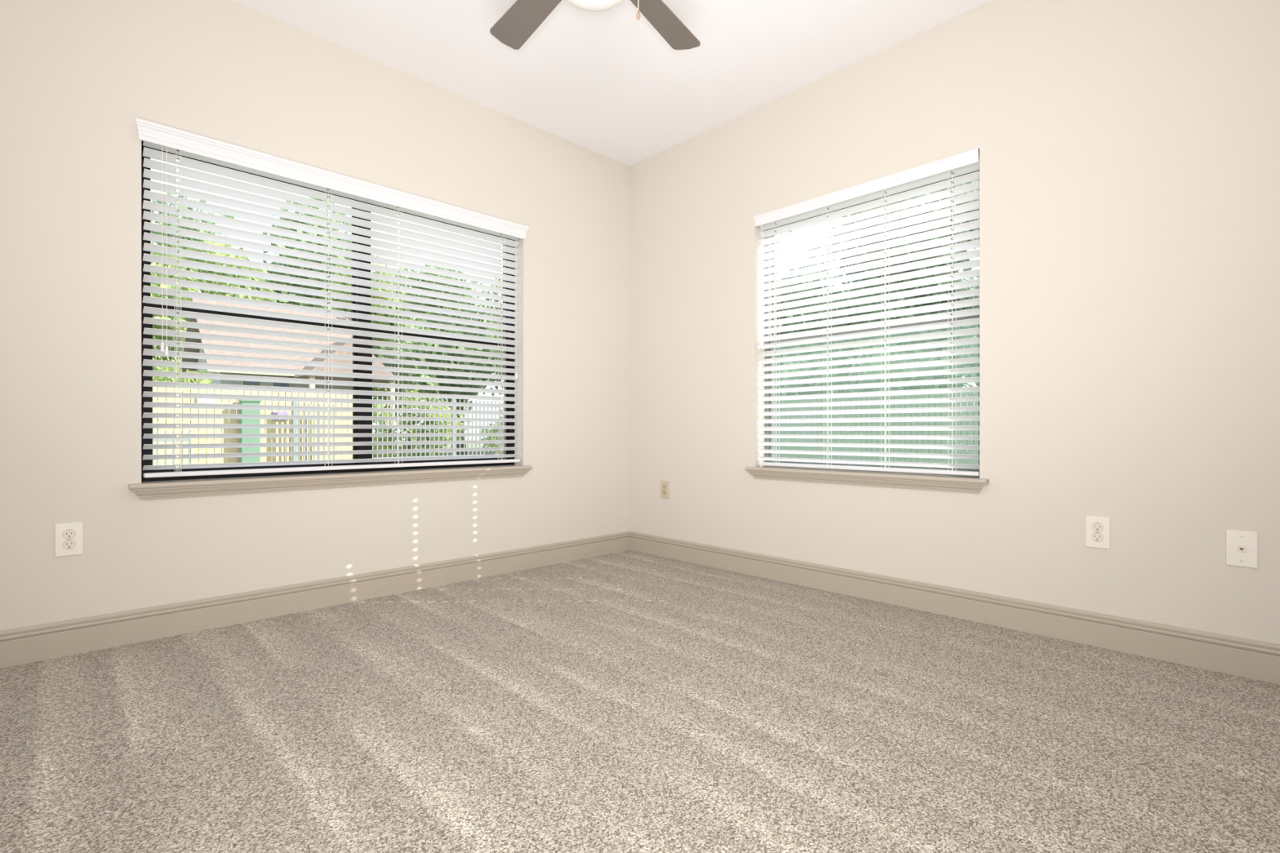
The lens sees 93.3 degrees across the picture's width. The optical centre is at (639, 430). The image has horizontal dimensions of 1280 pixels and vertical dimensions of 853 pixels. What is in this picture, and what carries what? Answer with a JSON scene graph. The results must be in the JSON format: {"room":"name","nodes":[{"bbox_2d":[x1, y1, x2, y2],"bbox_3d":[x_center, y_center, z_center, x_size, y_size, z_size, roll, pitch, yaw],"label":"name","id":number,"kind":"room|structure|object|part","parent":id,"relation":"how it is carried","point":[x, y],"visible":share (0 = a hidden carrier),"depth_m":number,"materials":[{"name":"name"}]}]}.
{"room":"empty bedroom","nodes":[
{"label":"empty bedroom","id":0,"kind":"room"},
{"bbox_2d":[0,0,629,631],"bbox_3d":[-1.597,-0.522,2.982,4.450,2.740,0.200,0,0,-44],"label":"wall","id":1,"kind":"structure","parent":0,"point":[77,76],"depth_m":2.61,"materials":[{"name":"beige paint"}]},
{"bbox_2d":[54,521,83,557],"bbox_3d":[-2.162,0.411,2.290,0.078,0.124,0.009,0,0,-44],"label":"wall outlet","id":2,"kind":"object","parent":1,"relation":"attached to","point":[68,537],"visible":1,"depth_m":2.29,"materials":[{"name":"white plastic"}]},
{"bbox_2d":[62,540,75,548],"bbox_3d":[-2.160,0.430,2.288,0.034,0.029,0.003,0,0,-44],"label":"receptacle","id":3,"kind":"object","parent":2,"relation":"attached to","point":[66,544],"depth_m":2.29,"materials":[{"name":"white plastic"}]},
{"bbox_2d":[62,530,75,538],"bbox_3d":[-2.160,0.392,2.288,0.034,0.029,0.003,0,0,-44],"label":"receptacle","id":4,"kind":"object","parent":2,"relation":"attached to","point":[66,534],"depth_m":2.29,"materials":[{"name":"white plastic"}]},
{"bbox_2d":[0,531,629,668],"bbox_3d":[-1.522,0.782,2.905,4.050,0.131,0.016,0,0,-44],"label":"baseboard","id":5,"kind":"structure","parent":1,"relation":"attached to","point":[39,642],"depth_m":2.72,"materials":[{"name":"beige paint"}]},
{"bbox_2d":[128,140,532,500],"bbox_3d":[-1.417,-0.487,3.120,1.880,1.530,0.253,0,0,-44],"label":"window","id":6,"kind":"structure","parent":1,"relation":"in","point":[149,488],"depth_m":2.98,"materials":[{"name":"brown metal"}]},
{"bbox_3d":[-1.796,-0.868,2.868,0.841,0.708,0.020,0,0,-44],"label":"sash","id":7,"kind":"part","parent":6,"relation":"part of","materials":[{"name":"brown metal"}]},
{"bbox_3d":[-1.777,-0.179,2.847,0.841,0.738,0.020,0,0,-44],"label":"sash","id":8,"kind":"part","parent":6,"relation":"part of","materials":[{"name":"brown metal"}]},
{"bbox_3d":[-1.417,0.222,3.120,1.880,0.020,0.253,0,0,-44],"label":"sill","id":9,"kind":"part","parent":6,"relation":"part of","materials":[{"name":"beige paint"}]},
{"bbox_3d":[-1.352,0.255,3.053,1.862,0.046,0.040,0,0,-44],"label":"apron moulding","id":10,"kind":"part","parent":6,"relation":"part of","materials":[{"name":"beige paint"}]},
{"bbox_2d":[135,117,528,477],"bbox_3d":[-1.377,-0.526,3.083,1.847,1.437,0.106,0,0,-44],"label":"window blind","id":11,"kind":"object","parent":6,"relation":"attached to","point":[155,135],"visible":1,"depth_m":2.92,"materials":[{"name":"white plastic"}]},
{"bbox_3d":[-1.960,-0.779,2.505,0.002,0.864,0.002,0,0,-44],"label":"lift cord","id":12,"kind":"part","parent":11,"relation":"part of","materials":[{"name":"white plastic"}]},
{"bbox_3d":[-1.955,-0.514,2.558,0.018,1.393,0.054,0,0,-44],"label":"ladder cord","id":13,"kind":"part","parent":11,"relation":"part of","materials":[{"name":"white fabric"}]},
{"bbox_3d":[-1.530,-0.514,2.970,0.018,1.393,0.054,0,0,-44],"label":"ladder cord","id":14,"kind":"part","parent":11,"relation":"part of","materials":[{"name":"white fabric"}]},
{"bbox_3d":[-1.394,0.183,3.103,1.790,0.018,0.050,0,0,-44],"label":"rail","id":15,"kind":"part","parent":11,"relation":"part of","materials":[{"name":"white plastic"}]},
{"bbox_3d":[-1.283,-0.514,3.211,0.018,1.393,0.054,0,0,-44],"label":"ladder cord","id":16,"kind":"part","parent":11,"relation":"part of","materials":[{"name":"white fabric"}]},
{"bbox_3d":[-0.834,-0.514,3.646,0.018,1.393,0.054,0,0,-44],"label":"ladder cord","id":17,"kind":"part","parent":11,"relation":"part of","materials":[{"name":"white fabric"}]},
{"bbox_3d":[-0.752,-0.781,3.676,0.002,0.859,0.002,0,0,-44],"label":"lift cord","id":18,"kind":"part","parent":11,"relation":"part of","materials":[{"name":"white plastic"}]},
{"bbox_3d":[-1.146,-0.868,3.497,0.841,0.708,0.020,0,0,-44],"label":"sash","id":19,"kind":"part","parent":6,"relation":"part of","materials":[{"name":"brown metal"}]},
{"bbox_3d":[-1.127,-0.179,3.477,0.841,0.738,0.020,0,0,-44],"label":"sash","id":20,"kind":"part","parent":6,"relation":"part of","materials":[{"name":"clear glass"}]},
{"bbox_2d":[232,0,990,165],"bbox_3d":[-0.049,-1.992,1.385,4.450,0.200,4.650,0,0,-44],"label":"ceiling","id":21,"kind":"structure","parent":0,"point":[607,83],"depth_m":3.00,"materials":[{"name":"white paint"}]},
{"bbox_2d":[489,0,700,49],"bbox_3d":[-0.168,-1.620,2.015,1.264,0.544,1.241,0,0,-44],"label":"ceiling fan","id":22,"kind":"object","parent":21,"relation":"hanging from","point":[522,19],"visible":1,"depth_m":2.35,"materials":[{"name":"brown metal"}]},
{"bbox_3d":[-0.424,-1.602,2.313,0.131,0.031,0.459,0,0,-39],"label":"blade","id":23,"kind":"part","parent":22,"relation":"part of","materials":[{"name":"brown wood"}]},
{"bbox_3d":[-0.153,-1.473,1.980,0.276,0.098,0.276,0,0,-44],"label":"lamp shade","id":24,"kind":"part","parent":22,"relation":"part of","materials":[{"name":"white glass"}]},
{"bbox_3d":[-0.005,-1.362,1.980,0.014,0.028,0.014,0,0,-44],"label":"pull knob","id":25,"kind":"part","parent":22,"relation":"part of","materials":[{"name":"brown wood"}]},
{"bbox_3d":[0.081,-1.602,2.340,0.131,0.031,0.459,0,0,33],"label":"blade","id":26,"kind":"part","parent":22,"relation":"part of","materials":[{"name":"brown wood"}]},
{"bbox_2d":[0,550,1279,852],"bbox_3d":[-0.049,0.898,1.385,4.450,0.100,4.650,0,0,-44],"label":"floor","id":27,"kind":"structure","parent":0,"point":[628,701],"depth_m":1.71,"materials":[{"name":"carpet"}]},
{"bbox_2d":[629,0,1279,644],"bbox_3d":[1.547,-0.522,2.792,0.200,2.740,4.450,0,0,-44],"label":"wall","id":28,"kind":"structure","parent":0,"point":[1129,150],"depth_m":2.49,"materials":[{"name":"beige paint"}]},
{"bbox_2d":[660,480,668,498],"bbox_3d":[0.165,0.396,4.067,0.009,0.117,0.074,0,0,-44],"label":"wall outlet","id":29,"kind":"object","parent":28,"relation":"attached to","point":[664,484],"visible":1,"depth_m":4.06,"materials":[{"name":"beige plastic"}]},
{"bbox_2d":[745,169,989,493],"bbox_3d":[1.147,-0.489,3.166,0.253,1.535,1.270,0,0,-44],"label":"window","id":30,"kind":"structure","parent":28,"relation":"in","point":[942,482],"depth_m":3.10,"materials":[{"name":"beige wood"}]},
{"bbox_3d":[1.080,0.255,3.101,0.040,0.046,1.252,0,0,-44],"label":"apron moulding","id":31,"kind":"part","parent":30,"relation":"part of","materials":[{"name":"beige paint"}]},
{"bbox_2d":[754,148,979,475],"bbox_3d":[1.113,-0.525,3.139,0.083,1.457,1.192,0,0,-44],"label":"window blind","id":32,"kind":"object","parent":30,"relation":"attached to","point":[968,162],"visible":0.94,"depth_m":3.04,"materials":[{"name":"white plastic"}]},
{"bbox_3d":[0.783,-0.513,3.501,0.054,1.413,0.018,0,0,-44],"label":"ladder cord","id":33,"kind":"part","parent":32,"relation":"part of","materials":[{"name":"white fabric"}]},
{"bbox_3d":[1.013,-0.513,3.264,0.054,1.413,0.018,0,0,-44],"label":"ladder cord","id":34,"kind":"part","parent":32,"relation":"part of","materials":[{"name":"white fabric"}]},
{"bbox_3d":[1.124,0.194,3.149,0.050,0.018,1.180,0,0,-44],"label":"rail","id":35,"kind":"part","parent":32,"relation":"part of","materials":[{"name":"white plastic"}]},
{"bbox_3d":[1.232,-0.513,3.037,0.054,1.413,0.018,0,0,-44],"label":"ladder cord","id":36,"kind":"part","parent":32,"relation":"part of","materials":[{"name":"white fabric"}]},
{"bbox_3d":[1.452,-0.513,2.811,0.054,1.413,0.018,0,0,-44],"label":"ladder cord","id":37,"kind":"part","parent":32,"relation":"part of","materials":[{"name":"white fabric"}]},
{"bbox_3d":[1.147,0.222,3.166,0.253,0.020,1.270,0,0,-44],"label":"sill","id":38,"kind":"part","parent":30,"relation":"part of","materials":[{"name":"beige paint"}]},
{"bbox_3d":[1.183,-0.179,3.207,0.020,0.738,1.148,0,0,-44],"label":"sash","id":39,"kind":"part","parent":30,"relation":"part of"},
{"bbox_3d":[1.203,-0.871,3.227,0.020,0.713,1.148,0,0,-44],"label":"sash","id":40,"kind":"part","parent":30,"relation":"part of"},
{"bbox_2d":[629,531,1279,684],"bbox_3d":[1.399,0.782,2.789,0.016,0.131,4.250,0,0,-44],"label":"baseboard","id":41,"kind":"structure","parent":28,"relation":"attached to","point":[1255,660],"depth_m":2.58,"materials":[{"name":"beige paint"}]},
{"bbox_2d":[1085,515,1110,549],"bbox_3d":[1.801,0.399,2.380,0.009,0.124,0.078,0,0,-44],"label":"wall outlet","id":42,"kind":"object","parent":28,"relation":"attached to","point":[1097,528],"visible":1,"depth_m":2.38,"materials":[{"name":"white plastic"}]},
{"bbox_2d":[1092,533,1102,541],"bbox_3d":[1.799,0.418,2.378,0.003,0.029,0.034,0,0,-44],"label":"receptacle","id":43,"kind":"object","parent":42,"relation":"attached to","point":[1095,536],"depth_m":2.38,"materials":[{"name":"white plastic"}]},
{"bbox_2d":[1092,523,1102,531],"bbox_3d":[1.799,0.380,2.378,0.003,0.029,0.034,0,0,-44],"label":"receptacle","id":44,"kind":"object","parent":42,"relation":"attached to","point":[1095,526],"depth_m":2.38,"materials":[{"name":"white plastic"}]},
{"bbox_2d":[1226,529,1257,568],"bbox_3d":[2.081,0.408,2.091,0.009,0.124,0.078,0,0,-44],"label":"phone jack plate","id":45,"kind":"object","parent":28,"relation":"attached to","point":[1242,547],"visible":1,"depth_m":2.09,"materials":[{"name":"white plastic"}]},
{"label":"outside","id":46,"kind":"structure","parent":0,"visible":0},
{"bbox_2d":[190,439,935,464],"bbox_3d":[0.144,1.048,18.460,100.000,0.200,100.000,0,0,-44],"label":"ground","id":47,"kind":"structure","parent":46,"point":[449,445],"depth_m":27.36,"materials":[{"name":"green plant"}]},
{"bbox_2d":[152,428,191,469],"bbox_3d":[-8.871,0.448,11.418,0.650,1.000,0.080,0,0,-44],"label":"railing","id":48,"kind":"object","parent":47,"relation":"on","point":[165,440],"visible":0.48,"depth_m":11.43,"materials":[{"name":"metal"}]},
{"bbox_3d":[-9.076,0.448,11.220,0.080,1.000,0.080,0,0,-44],"label":"post","id":49,"kind":"part","parent":48,"relation":"part of","materials":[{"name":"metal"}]},
{"bbox_3d":[-8.868,0.173,11.415,0.650,0.050,0.040,0,0,-44],"label":"rail","id":50,"kind":"part","parent":48,"relation":"part of","materials":[{"name":"metal"}]},
{"bbox_2d":[152,355,229,463],"bbox_3d":[-12.518,-0.408,15.513,3.321,3.368,4.050,0,0,-44],"label":"shrub","id":51,"kind":"object","parent":47,"relation":"on","point":[156,368],"visible":0.03,"depth_m":15.58,"materials":[{"name":"green plant"}]},
{"bbox_2d":[150,240,275,423],"bbox_3d":[-19.435,-3.511,25.424,8.932,8.943,7.814,0,0,35],"label":"tree","id":52,"kind":"object","parent":47,"relation":"on","point":[154,316],"visible":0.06,"depth_m":23.65,"materials":[{"name":"green plant"}]},
{"bbox_2d":[238,400,261,462],"bbox_3d":[-8.829,0.118,13.688,0.410,1.660,0.240,0,0,-44],"label":"tall cabinet","id":53,"kind":"object","parent":47,"relation":"on","point":[251,440],"visible":0.53,"depth_m":13.60,"materials":[{"name":"green metal"}]},
{"bbox_2d":[152,386,352,467],"bbox_3d":[-10.423,-0.009,12.498,8.525,1.915,0.150,0,0,-44],"label":"fence","id":54,"kind":"object","parent":47,"relation":"on","point":[161,420],"visible":0.15,"depth_m":13.64,"materials":[{"name":"beige wood"}]},
{"bbox_2d":[196,398,214,403],"bbox_3d":[-9.508,-0.702,13.245,0.320,0.200,0.040,0,0,-44],"label":"sign","id":55,"kind":"object","parent":54,"relation":"attached to","point":[198,400],"visible":0.47,"depth_m":13.22,"materials":[{"name":"white"}]},
{"bbox_3d":[-10.425,-0.697,12.446,8.450,0.090,0.040,0,0,-44],"label":"rail","id":56,"kind":"part","parent":54,"relation":"part of","materials":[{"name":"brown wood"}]},
{"bbox_2d":[272,411,288,420],"bbox_3d":[-8.474,-0.352,14.248,0.320,0.200,0.040,0,0,-44],"label":"sign","id":57,"kind":"object","parent":54,"relation":"attached to","point":[273,412],"visible":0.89,"depth_m":14.23,"materials":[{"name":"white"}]},
{"bbox_2d":[150,192,387,349],"bbox_3d":[-21.276,-6.652,35.635,13.665,15.261,13.037,0,0,4],"label":"tree","id":58,"kind":"object","parent":47,"relation":"on","point":[168,193],"visible":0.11,"depth_m":32.15,"materials":[{"name":"green plant"}]},
{"bbox_2d":[179,297,397,462],"bbox_3d":[-12.023,-1.662,20.522,5.000,5.220,6.700,0,0,-44],"label":"house","id":59,"kind":"structure","parent":47,"relation":"on","point":[194,320],"depth_m":19.11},
{"bbox_3d":[-11.850,-1.102,18.441,0.450,0.800,0.030,0,0,-44],"label":"pane","id":60,"kind":"part","parent":59,"relation":"part of","materials":[{"name":"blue glass"}]},
{"bbox_3d":[-11.275,-1.102,18.997,0.450,0.800,0.030,0,0,-44],"label":"pane","id":61,"kind":"part","parent":59,"relation":"part of","materials":[{"name":"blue glass"}]},
{"bbox_3d":[-9.867,-0.352,18.184,0.140,2.600,0.140,0,0,-44],"label":"porch post","id":62,"kind":"part","parent":59,"relation":"part of","materials":[{"name":"beige wood"}]},
{"bbox_3d":[-8.143,-0.352,19.854,0.140,2.600,0.140,0,0,-44],"label":"porch post","id":63,"kind":"part","parent":59,"relation":"part of","materials":[{"name":"beige wood"}]},
{"bbox_2d":[292,401,338,462],"bbox_3d":[-7.746,0.123,14.459,1.000,1.650,0.080,0,0,-44],"label":"metal gate","id":64,"kind":"object","parent":47,"relation":"on","point":[294,403],"visible":0.35,"depth_m":14.35,"materials":[{"name":"white metal"}]},
{"bbox_3d":[-8.076,0.123,14.139,0.080,1.650,0.080,0,0,-44],"label":"post","id":65,"kind":"part","parent":64,"relation":"part of","materials":[{"name":"metal"}]},
{"bbox_3d":[-7.742,-0.477,14.456,1.000,0.050,0.040,0,0,-44],"label":"rail","id":66,"kind":"part","parent":64,"relation":"part of","materials":[{"name":"metal"}]},
{"bbox_2d":[320,255,488,448],"bbox_3d":[-11.505,-3.511,29.619,7.814,8.943,8.932,0,0,11],"label":"tree","id":67,"kind":"object","parent":47,"relation":"on","point":[386,389],"visible":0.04,"depth_m":26.72,"materials":[{"name":"green plant"}]},
{"bbox_2d":[373,388,471,459],"bbox_3d":[-6.779,-0.095,18.589,3.116,2.591,2.555,0,0,-11],"label":"shrub","id":68,"kind":"object","parent":47,"relation":"on","point":[384,414],"visible":0.34,"depth_m":18.28,"materials":[{"name":"green plant"}]},
{"bbox_3d":[-7.022,0.260,18.617,0.495,1.395,0.667,0,0,-11],"label":"stem","id":69,"kind":"part","parent":68,"relation":"part of","materials":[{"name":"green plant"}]},
{"bbox_2d":[372,395,503,461],"bbox_3d":[-4.406,-0.002,18.255,7.980,1.900,0.080,0,0,-44],"label":"metal fence","id":70,"kind":"object","parent":47,"relation":"on","point":[452,415],"visible":0.26,"depth_m":17.02,"materials":[{"name":"white metal"}]},
{"bbox_3d":[-4.431,0.723,18.224,7.900,0.050,0.040,0,0,-44],"label":"rail","id":71,"kind":"part","parent":70,"relation":"part of","materials":[{"name":"metal"}]},
{"bbox_3d":[-4.431,-0.727,18.224,7.900,0.050,0.040,0,0,-44],"label":"rail","id":72,"kind":"part","parent":70,"relation":"part of","materials":[{"name":"metal"}]},
{"bbox_3d":[-5.351,-0.002,17.338,0.080,1.900,0.080,0,0,-44],"label":"post","id":73,"kind":"part","parent":70,"relation":"part of","materials":[{"name":"metal"}]},
{"bbox_2d":[377,263,503,455],"bbox_3d":[-6.842,-2.852,23.870,6.518,7.631,6.833,0,0,-20],"label":"tree","id":74,"kind":"object","parent":47,"relation":"on","point":[422,391],"visible":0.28,"depth_m":22.29,"materials":[{"name":"green plant"}]},
{"bbox_2d":[477,403,502,453],"bbox_3d":[-4.141,-0.303,21.776,3.066,3.109,3.739,0,0,21],"label":"shrub","id":75,"kind":"object","parent":47,"relation":"on","point":[490,424],"visible":0.02,"depth_m":20.48,"materials":[{"name":"green plant"}]},
{"bbox_2d":[774,350,846,443],"bbox_3d":[5.052,-0.612,19.291,3.334,4.010,3.407,0,0,-44],"label":"shrub","id":76,"kind":"object","parent":47,"relation":"on","point":[820,392],"visible":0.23,"depth_m":17.94,"materials":[{"name":"green plant"}]},
{"bbox_2d":[774,230,847,382],"bbox_3d":[4.736,-4.053,22.870,5.900,10.029,5.757,0,0,23],"label":"tree","id":77,"kind":"object","parent":47,"relation":"on","point":[819,287],"visible":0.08,"depth_m":21.40,"materials":[{"name":"green plant"}]},
{"bbox_2d":[774,390,977,464],"bbox_3d":[6.491,-0.009,14.895,0.150,1.915,18.045,0,0,-44],"label":"fence","id":78,"kind":"object","parent":47,"relation":"on","point":[962,461],"visible":0.02,"depth_m":15.28,"materials":[{"name":"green wood"}]},
{"bbox_2d":[810,193,967,425],"bbox_3d":[10.878,-5.244,26.423,7.305,12.417,7.128,0,0,2],"label":"tree","id":79,"kind":"object","parent":47,"relation":"on","point":[854,281],"visible":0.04,"depth_m":25.69,"materials":[{"name":"green plant"}]},
{"bbox_2d":[832,338,962,462],"bbox_3d":[6.922,-0.612,17.072,3.407,4.010,3.334,0,0,-29],"label":"shrub","id":80,"kind":"object","parent":47,"relation":"on","point":[944,357],"visible":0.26,"depth_m":16.31,"materials":[{"name":"green plant"}]},
{"bbox_2d":[834,179,979,460],"bbox_3d":[9.171,-4.053,19.688,5.757,10.029,5.900,0,0,38],"label":"tree","id":81,"kind":"object","parent":47,"relation":"on","point":[958,347],"visible":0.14,"depth_m":18.38,"materials":[{"name":"green plant"}]},
{"bbox_2d":[957,326,977,386],"bbox_3d":[8.979,-0.612,14.452,3.334,4.010,3.407,0,0,-13],"label":"shrub","id":82,"kind":"object","parent":47,"relation":"on","point":[973,355],"visible":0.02,"depth_m":14.47,"materials":[{"name":"green plant"}]}
]}

